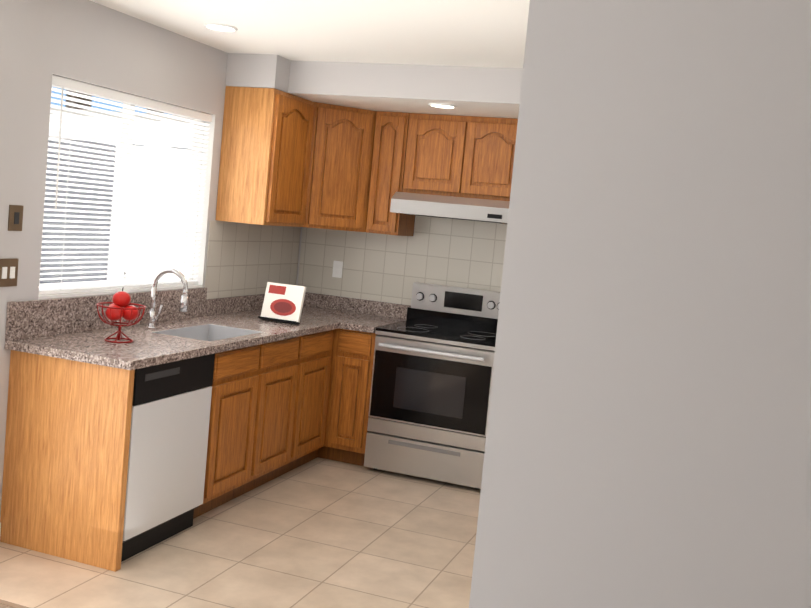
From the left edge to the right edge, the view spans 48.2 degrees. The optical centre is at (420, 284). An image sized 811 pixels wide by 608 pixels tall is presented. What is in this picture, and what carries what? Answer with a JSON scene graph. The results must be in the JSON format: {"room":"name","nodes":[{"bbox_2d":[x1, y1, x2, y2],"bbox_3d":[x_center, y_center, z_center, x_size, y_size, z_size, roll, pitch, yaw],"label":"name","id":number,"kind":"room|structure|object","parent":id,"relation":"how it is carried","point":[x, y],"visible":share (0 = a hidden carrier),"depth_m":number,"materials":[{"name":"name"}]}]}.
{"room":"kitchen","nodes":[
{"label":"kitchen","id":0,"kind":"room"},
{"bbox_2d":[0,604,12,607],"bbox_3d":[-1.011,1.515,0.662,4.120,0.100,4.870,7,4,19],"label":"floor","id":1,"kind":"structure","parent":0,"point":[3,606],"depth_m":3.40,"materials":[{"name":"beige tile"}]},
{"bbox_2d":[0,599,28,607],"bbox_3d":[-0.819,1.298,3.168,2.560,0.004,0.024,7,4,19],"label":"threshold strip","id":2,"kind":"object","parent":1,"relation":"on","point":[7,603],"depth_m":3.42,"materials":[{"name":"brown"}]},
{"bbox_2d":[0,0,299,516],"bbox_3d":[-2.235,-0.036,2.743,0.120,2.450,8.100,7,4,19],"label":"wall","id":3,"kind":"structure","parent":0,"point":[89,41],"depth_m":4.02,"materials":[{"name":"grey paint"}]},
{"bbox_2d":[0,258,18,286],"bbox_3d":[-1.771,-0.050,3.873,0.011,0.120,0.120,7,4,19],"label":"switch plate","id":4,"kind":"object","parent":3,"relation":"attached to","point":[8,272],"depth_m":3.88,"materials":[{"name":"brown metal"}]},
{"bbox_2d":[8,205,23,230],"bbox_3d":[-1.738,-0.284,3.887,0.011,0.110,0.075,7,4,19],"label":"switch plate","id":5,"kind":"object","parent":3,"relation":"attached to","point":[15,219],"depth_m":3.88,"materials":[{"name":"brown metal"}]},
{"bbox_2d":[38,73,214,298],"bbox_3d":[-1.510,-0.464,4.678,0.116,1.005,1.320,7,4,19],"label":"window","id":6,"kind":"structure","parent":3,"relation":"in","point":[124,244],"depth_m":4.90,"materials":[{"name":"white"}]},
{"bbox_2d":[39,75,211,294],"bbox_3d":[-1.482,-0.466,4.668,0.054,0.987,1.304,7,4,19],"label":"window blinds","id":7,"kind":"object","parent":6,"relation":"attached to","point":[73,85],"visible":0.83,"depth_m":4.56,"materials":[{"name":"white plastic"}]},
{"bbox_2d":[205,221,304,298],"bbox_3d":[-1.062,-0.162,5.859,0.020,0.465,1.140,7,4,19],"label":"tile backsplash","id":8,"kind":"structure","parent":3,"relation":"attached to","point":[243,259],"depth_m":5.77,"materials":[{"name":"white tile"}]},
{"bbox_2d":[215,86,326,227],"bbox_3d":[-0.902,-0.759,5.533,0.399,0.788,0.558,7,4,19],"label":"upper cabinet","id":9,"kind":"object","parent":3,"relation":"attached to","point":[288,159],"depth_m":5.31,"materials":[{"name":"brown wood"}]},
{"bbox_2d":[0,457,480,607],"bbox_3d":[0.332,1.362,4.480,4.120,0.100,3.230,7,4,19],"label":"floor","id":10,"kind":"structure","parent":0,"point":[317,532],"depth_m":4.15,"materials":[{"name":"beige tile"}]},
{"bbox_2d":[121,353,214,561],"bbox_3d":[-1.411,0.734,4.194,0.613,0.864,0.602,7,4,19],"label":"dishwasher","id":11,"kind":"object","parent":10,"relation":"on","point":[170,416],"visible":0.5,"depth_m":4.06,"materials":[{"name":"grey metal"}]},
{"bbox_2d":[204,334,311,493],"bbox_3d":[-1.056,0.689,5.243,0.622,0.866,0.380,7,4,19],"label":"base cabinet","id":12,"kind":"object","parent":10,"relation":"on","point":[280,408],"depth_m":4.84,"materials":[{"name":"brown wood"}]},
{"bbox_2d":[5,287,372,369],"bbox_3d":[-1.041,0.237,5.073,0.660,0.352,2.693,7,4,19],"label":"countertop","id":13,"kind":"structure","parent":12,"relation":"on","point":[75,329],"depth_m":4.42,"materials":[{"name":"stone"}]},
{"bbox_2d":[96,287,145,342],"bbox_3d":[-1.375,0.137,4.145,0.218,0.249,0.218,7,4,19],"label":"fruit basket","id":14,"kind":"object","parent":13,"relation":"on","point":[119,307],"visible":1,"depth_m":4.12,"materials":[{"name":"red metal"}]},
{"bbox_2d":[146,268,188,328],"bbox_3d":[-1.283,0.075,4.624,0.232,0.321,0.084,7,4,19],"label":"faucet","id":15,"kind":"object","parent":13,"relation":"on","point":[153,316],"visible":1,"depth_m":4.61,"materials":[{"name":"silver metal"}]},
{"bbox_2d":[258,282,305,324],"bbox_3d":[-0.812,0.111,5.406,0.250,0.226,0.175,7,4,19],"label":"cookbook stand","id":16,"kind":"object","parent":13,"relation":"on","point":[284,303],"visible":1,"depth_m":5.37,"materials":[{"name":"white"}]},
{"bbox_2d":[300,329,335,465],"bbox_3d":[-0.957,0.678,5.526,0.622,0.866,0.500,7,4,19],"label":"base cabinet","id":17,"kind":"object","parent":10,"relation":"on","point":[322,354],"depth_m":5.55,"materials":[{"name":"brown wood"}]},
{"bbox_2d":[328,328,377,465],"bbox_3d":[-0.356,0.703,5.949,0.283,0.866,0.622,7,4,19],"label":"base cabinet","id":18,"kind":"object","parent":10,"relation":"on","point":[352,374],"depth_m":5.66,"materials":[{"name":"brown wood"}]},
{"bbox_2d":[341,301,410,332],"bbox_3d":[-0.285,0.210,5.888,0.223,0.132,0.653,7,4,19],"label":"countertop","id":19,"kind":"structure","parent":18,"relation":"on","point":[364,317],"depth_m":6.15,"materials":[{"name":"stone"}]},
{"bbox_2d":[364,282,500,488],"bbox_3d":[0.141,0.616,5.724,0.761,1.165,0.653,7,4,19],"label":"range","id":20,"kind":"object","parent":10,"relation":"on","point":[433,362],"visible":0.83,"depth_m":5.50,"materials":[{"name":"grey metal"}]},
{"bbox_2d":[90,0,529,118],"bbox_3d":[-0.267,-0.982,1.949,4.120,0.290,7.980,7,4,19],"label":"ceiling","id":21,"kind":"structure","parent":0,"point":[479,33],"depth_m":4.35,"materials":[{"name":"white paint"}]},
{"bbox_2d":[204,23,237,31],"bbox_3d":[-0.996,-1.278,4.507,0.165,0.014,0.165,5,4,-5],"label":"recessed light","id":22,"kind":"object","parent":21,"relation":"in","point":[220,27],"depth_m":4.51,"materials":[{"name":"white"}]},
{"bbox_2d":[225,53,522,103],"bbox_3d":[0.032,-1.125,4.989,2.430,0.190,0.180,7,4,19],"label":"soffit","id":23,"kind":"structure","parent":21,"relation":"attached to","point":[453,83],"depth_m":5.17,"materials":[{"name":"grey paint"}]},
{"bbox_2d":[428,103,456,108],"bbox_3d":[0.126,-1.036,5.257,0.165,0.014,0.165,5,4,-5],"label":"recessed light","id":24,"kind":"object","parent":21,"relation":"in","point":[436,105],"depth_m":5.26,"materials":[{"name":"white"}]},
{"bbox_2d":[296,215,491,304],"bbox_3d":[0.356,-0.036,6.065,2.520,2.450,0.120,7,4,19],"label":"wall","id":25,"kind":"structure","parent":0,"point":[415,215],"depth_m":6.41,"materials":[{"name":"grey paint"}]},
{"bbox_2d":[332,261,342,277],"bbox_3d":[-0.582,-0.105,6.314,0.070,0.115,0.009,7,4,19],"label":"switch plate","id":26,"kind":"object","parent":25,"relation":"attached to","point":[337,265],"depth_m":6.31,"materials":[{"name":"white plastic"}]},
{"bbox_2d":[315,104,378,232],"bbox_3d":[-0.596,-0.763,5.983,0.680,0.788,0.606,7,4,19],"label":"upper cabinet","id":27,"kind":"object","parent":25,"relation":"attached to","point":[350,135],"depth_m":5.80,"materials":[{"name":"brown wood"}]},
{"bbox_2d":[371,111,414,235],"bbox_3d":[-0.209,-0.726,5.971,0.283,0.788,0.375,7,4,19],"label":"upper cabinet","id":28,"kind":"object","parent":25,"relation":"attached to","point":[392,125],"depth_m":5.84,"materials":[{"name":"brown wood"}]},
{"bbox_2d":[298,216,506,304],"bbox_3d":[0.271,-0.122,6.021,2.426,0.608,0.007,7,4,19],"label":"tile backsplash","id":29,"kind":"structure","parent":25,"relation":"attached to","point":[441,251],"depth_m":6.15,"materials":[{"name":"white tile"}]},
{"bbox_2d":[403,113,478,197],"bbox_3d":[0.163,-0.824,5.864,0.455,0.508,0.322,7,4,19],"label":"upper cabinet","id":30,"kind":"object","parent":25,"relation":"attached to","point":[440,160],"depth_m":5.71,"materials":[{"name":"brown wood"}]},
{"bbox_2d":[471,117,517,200],"bbox_3d":[0.474,-0.787,5.756,0.450,0.508,0.322,7,4,19],"label":"upper cabinet","id":31,"kind":"object","parent":25,"relation":"attached to","point":[495,139],"depth_m":5.60,"materials":[{"name":"brown wood"}]},
{"bbox_2d":[390,192,509,223],"bbox_3d":[0.257,-0.477,5.729,0.765,0.135,0.521,7,4,19],"label":"range hood","id":32,"kind":"object","parent":31,"relation":"attached to","point":[470,209],"visible":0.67,"depth_m":5.50,"materials":[{"name":"silver metal"}]},
{"bbox_2d":[469,0,599,607],"bbox_3d":[0.583,0.230,2.728,0.120,2.450,2.500,7,4,19],"label":"wall","id":33,"kind":"structure","parent":0,"point":[560,46],"depth_m":1.53,"materials":[{"name":"grey paint"}]},
{"bbox_2d":[536,0,810,607],"bbox_3d":[0.605,0.324,1.472,0.720,2.450,0.140,7,4,19],"label":"wall","id":34,"kind":"structure","parent":0,"point":[648,438],"depth_m":1.45,"materials":[{"name":"grey paint"}]},
{"label":"outside","id":35,"kind":"structure","parent":0,"visible":0},
{"bbox_3d":[-19.603,-0.961,11.649,38.499,0.160,70.000,7,4,19],"label":"ground","id":36,"kind":"structure","parent":35,"visible":0},
{"bbox_2d":[66,90,162,112],"bbox_3d":[-6.315,-6.618,23.455,25.248,11.754,19.549,7,4,19],"label":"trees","id":37,"kind":"object","parent":36,"relation":"on","point":[70,101],"depth_m":15.64,"materials":[{"name":"green plant"}]},
{"bbox_2d":[40,108,193,285],"bbox_3d":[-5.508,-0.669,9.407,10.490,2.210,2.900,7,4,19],"label":"window glass","id":38,"kind":"object","parent":36,"relation":"on","point":[101,224],"depth_m":7.07,"materials":[{"name":"glass"}]}
]}

